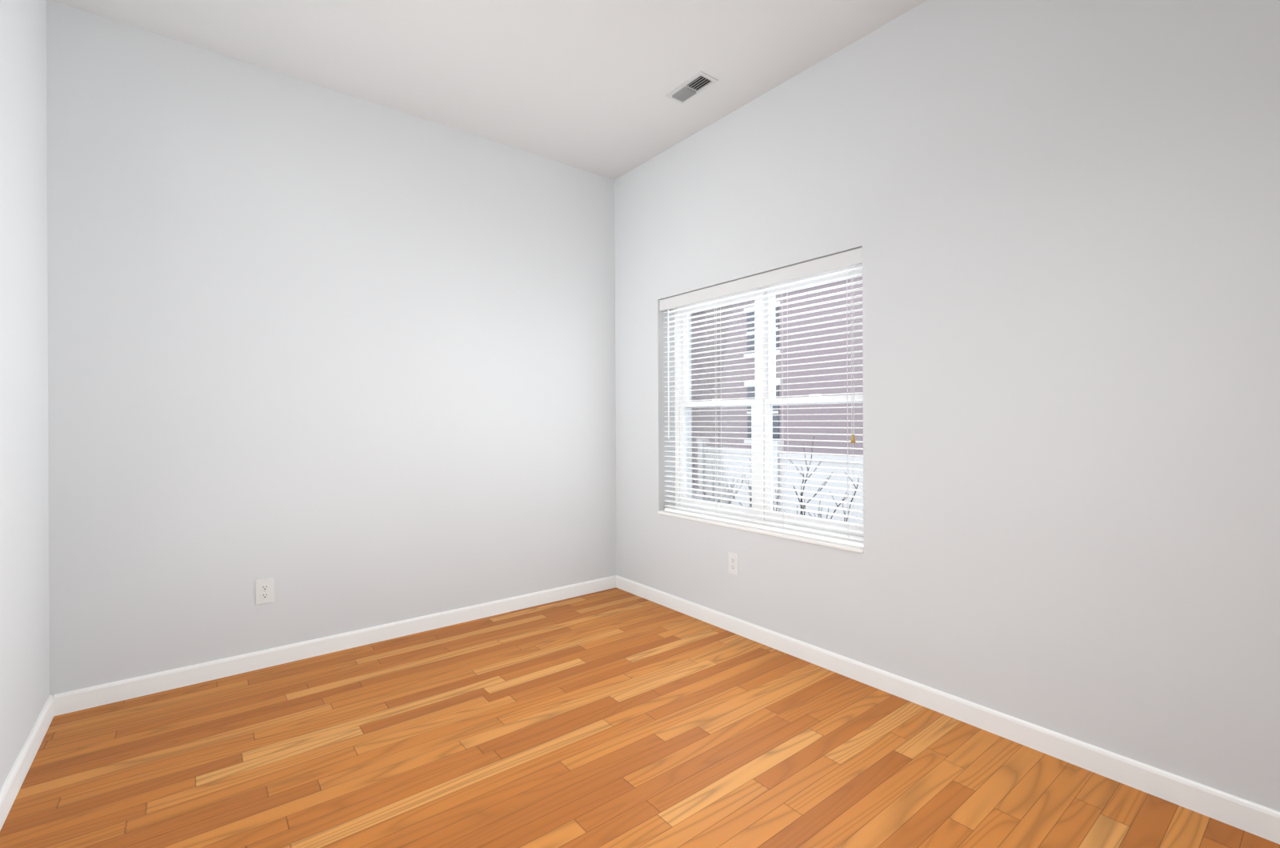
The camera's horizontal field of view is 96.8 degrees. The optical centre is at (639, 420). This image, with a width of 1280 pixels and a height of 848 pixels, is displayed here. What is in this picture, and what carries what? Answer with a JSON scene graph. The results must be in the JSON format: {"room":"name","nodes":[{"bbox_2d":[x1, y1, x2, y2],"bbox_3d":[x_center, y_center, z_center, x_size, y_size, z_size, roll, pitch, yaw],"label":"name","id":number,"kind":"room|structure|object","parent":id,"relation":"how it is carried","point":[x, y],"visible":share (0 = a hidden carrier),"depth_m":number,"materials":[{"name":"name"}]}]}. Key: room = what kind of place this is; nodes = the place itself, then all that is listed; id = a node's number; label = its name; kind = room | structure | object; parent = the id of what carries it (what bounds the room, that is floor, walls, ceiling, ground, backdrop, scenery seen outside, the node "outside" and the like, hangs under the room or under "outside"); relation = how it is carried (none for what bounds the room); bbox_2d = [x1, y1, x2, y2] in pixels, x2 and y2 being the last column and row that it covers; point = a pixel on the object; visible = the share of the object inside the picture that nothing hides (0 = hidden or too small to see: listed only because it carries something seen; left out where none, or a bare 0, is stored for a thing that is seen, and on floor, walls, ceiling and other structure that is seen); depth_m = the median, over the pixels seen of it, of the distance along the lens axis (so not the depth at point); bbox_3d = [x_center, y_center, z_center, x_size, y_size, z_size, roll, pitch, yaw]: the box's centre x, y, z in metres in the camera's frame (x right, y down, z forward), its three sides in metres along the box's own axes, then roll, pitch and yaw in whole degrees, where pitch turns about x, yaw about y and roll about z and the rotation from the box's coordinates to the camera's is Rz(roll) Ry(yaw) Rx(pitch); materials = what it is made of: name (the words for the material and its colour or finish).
{"room":"empty room","nodes":[
{"label":"empty room","id":0,"kind":"room"},
{"bbox_2d":[0,0,49,789],"bbox_3d":[-0.715,-0.269,0.032,0.160,2.945,5.735,0,0,-38],"label":"wall","id":1,"kind":"structure","parent":0,"point":[24,595],"depth_m":1.99,"materials":[{"name":"paint"}]},
{"bbox_2d":[0,692,60,830],"bbox_3d":[-0.639,1.161,0.086,0.014,0.085,5.735,0,0,-38],"label":"baseboard","id":2,"kind":"structure","parent":1,"relation":"attached to","point":[14,782],"depth_m":1.95,"materials":[{"name":"paint"}]},
{"bbox_2d":[46,0,615,695],"bbox_3d":[-1.298,-0.266,3.328,3.331,2.945,0.160,0,0,-38],"label":"wall","id":3,"kind":"structure","parent":0,"point":[330,362],"depth_m":2.87,"materials":[{"name":"paint"}]},
{"bbox_2d":[256,577,273,604],"bbox_3d":[-1.841,0.837,2.788,0.074,0.120,0.007,0,0,-38],"label":"outlet","id":4,"kind":"object","parent":3,"relation":"attached to","point":[264,591],"visible":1,"depth_m":2.79,"materials":[{"name":"white plastic"}]},
{"bbox_2d":[60,575,614,714],"bbox_3d":[-1.288,1.164,3.219,2.820,0.085,0.014,0,0,-38],"label":"baseboard","id":5,"kind":"structure","parent":3,"relation":"attached to","point":[76,700],"depth_m":2.87,"materials":[{"name":"paint"}]},
{"bbox_2d":[52,0,927,179],"bbox_3d":[0.522,-1.808,1.015,3.331,0.120,6.055,0,0,-38],"label":"ceiling","id":6,"kind":"structure","parent":0,"point":[589,86],"depth_m":2.68,"materials":[{"name":"paint"}]},
{"bbox_2d":[665,71,718,103],"bbox_3d":[0.269,-1.740,2.979,0.120,0.014,0.270,0,0,-38],"label":"ceiling vent","id":7,"kind":"object","parent":6,"relation":"in","point":[700,82],"visible":1,"depth_m":2.97,"materials":[{"name":"silver metal"}]},
{"bbox_2d":[0,587,1279,847],"bbox_3d":[0.536,1.257,1.015,3.331,0.120,6.055,0,0,-38],"label":"floor","id":8,"kind":"structure","parent":0,"point":[613,718],"depth_m":2.00,"materials":[{"name":"brown wood"}]},
{"bbox_2d":[614,0,1279,811],"bbox_3d":[1.718,-0.281,1.955,0.300,2.945,5.735,0,0,-38],"label":"wall","id":9,"kind":"structure","parent":0,"point":[1058,221],"depth_m":2.08,"materials":[{"name":"paint"}]},
{"bbox_2d":[728,552,738,575],"bbox_3d":[0.529,0.809,3.219,0.007,0.120,0.074,0,0,-38],"label":"outlet","id":10,"kind":"object","parent":9,"relation":"attached to","point":[733,558],"visible":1,"depth_m":3.21,"materials":[{"name":"white plastic"}]},
{"bbox_2d":[657,510,863,552],"bbox_3d":[0.625,0.598,3.208,0.157,0.018,1.449,0,0,-38],"label":"window sill","id":11,"kind":"structure","parent":9,"relation":"attached to","point":[805,539],"depth_m":3.02,"materials":[{"name":"paint"}]},
{"bbox_2d":[674,264,863,541],"bbox_3d":[0.713,-0.097,3.280,0.075,1.407,1.450,0,0,-38],"label":"window","id":12,"kind":"structure","parent":9,"relation":"in","point":[770,406],"depth_m":3.48,"materials":[{"name":"white plastic"}]},
{"bbox_2d":[659,247,863,547],"bbox_3d":[0.611,-0.103,3.199,0.085,1.385,1.442,0,0,-38],"label":"window blinds","id":13,"kind":"object","parent":12,"relation":"attached to","point":[852,258],"visible":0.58,"depth_m":3.06,"materials":[{"name":"white plastic"}]},
{"bbox_2d":[614,575,1279,843],"bbox_3d":[1.601,1.150,1.857,0.014,0.085,5.735,0,0,-38],"label":"baseboard","id":14,"kind":"structure","parent":9,"relation":"attached to","point":[1229,809],"depth_m":2.11,"materials":[{"name":"paint"}]},
{"label":"outside","id":15,"kind":"structure","parent":0,"visible":0},
{"bbox_3d":[2.048,1.940,13.082,14.000,0.300,30.000,0,0,-38],"label":"snow ground","id":16,"kind":"structure","parent":15,"visible":0},
{"bbox_2d":[725,457,751,507],"bbox_3d":[1.029,1.063,5.586,0.966,1.472,1.132,0,0,-38],"label":"shrub","id":17,"kind":"object","parent":16,"relation":"on","point":[738,490],"depth_m":5.85,"materials":[{"name":"black plant"}]},
{"bbox_2d":[721,276,863,456],"bbox_3d":[2.961,-0.639,15.088,3.060,4.850,28.000,0,0,-38],"label":"brick building","id":18,"kind":"structure","parent":16,"relation":"on","point":[837,410],"depth_m":11.95,"materials":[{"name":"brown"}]},
{"bbox_2d":[721,440,863,523],"bbox_3d":[0.149,1.039,9.673,0.130,1.520,12.730,0,0,-38],"label":"snow","id":19,"kind":"object","parent":16,"relation":"on","point":[858,466],"depth_m":7.15,"materials":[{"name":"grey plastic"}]},
{"bbox_2d":[748,436,858,521],"bbox_3d":[1.307,0.957,4.743,1.132,1.680,1.195,0,0,-38],"label":"shrub","id":20,"kind":"object","parent":16,"relation":"on","point":[801,506],"depth_m":4.52,"materials":[{"name":"black plant"}]}
]}

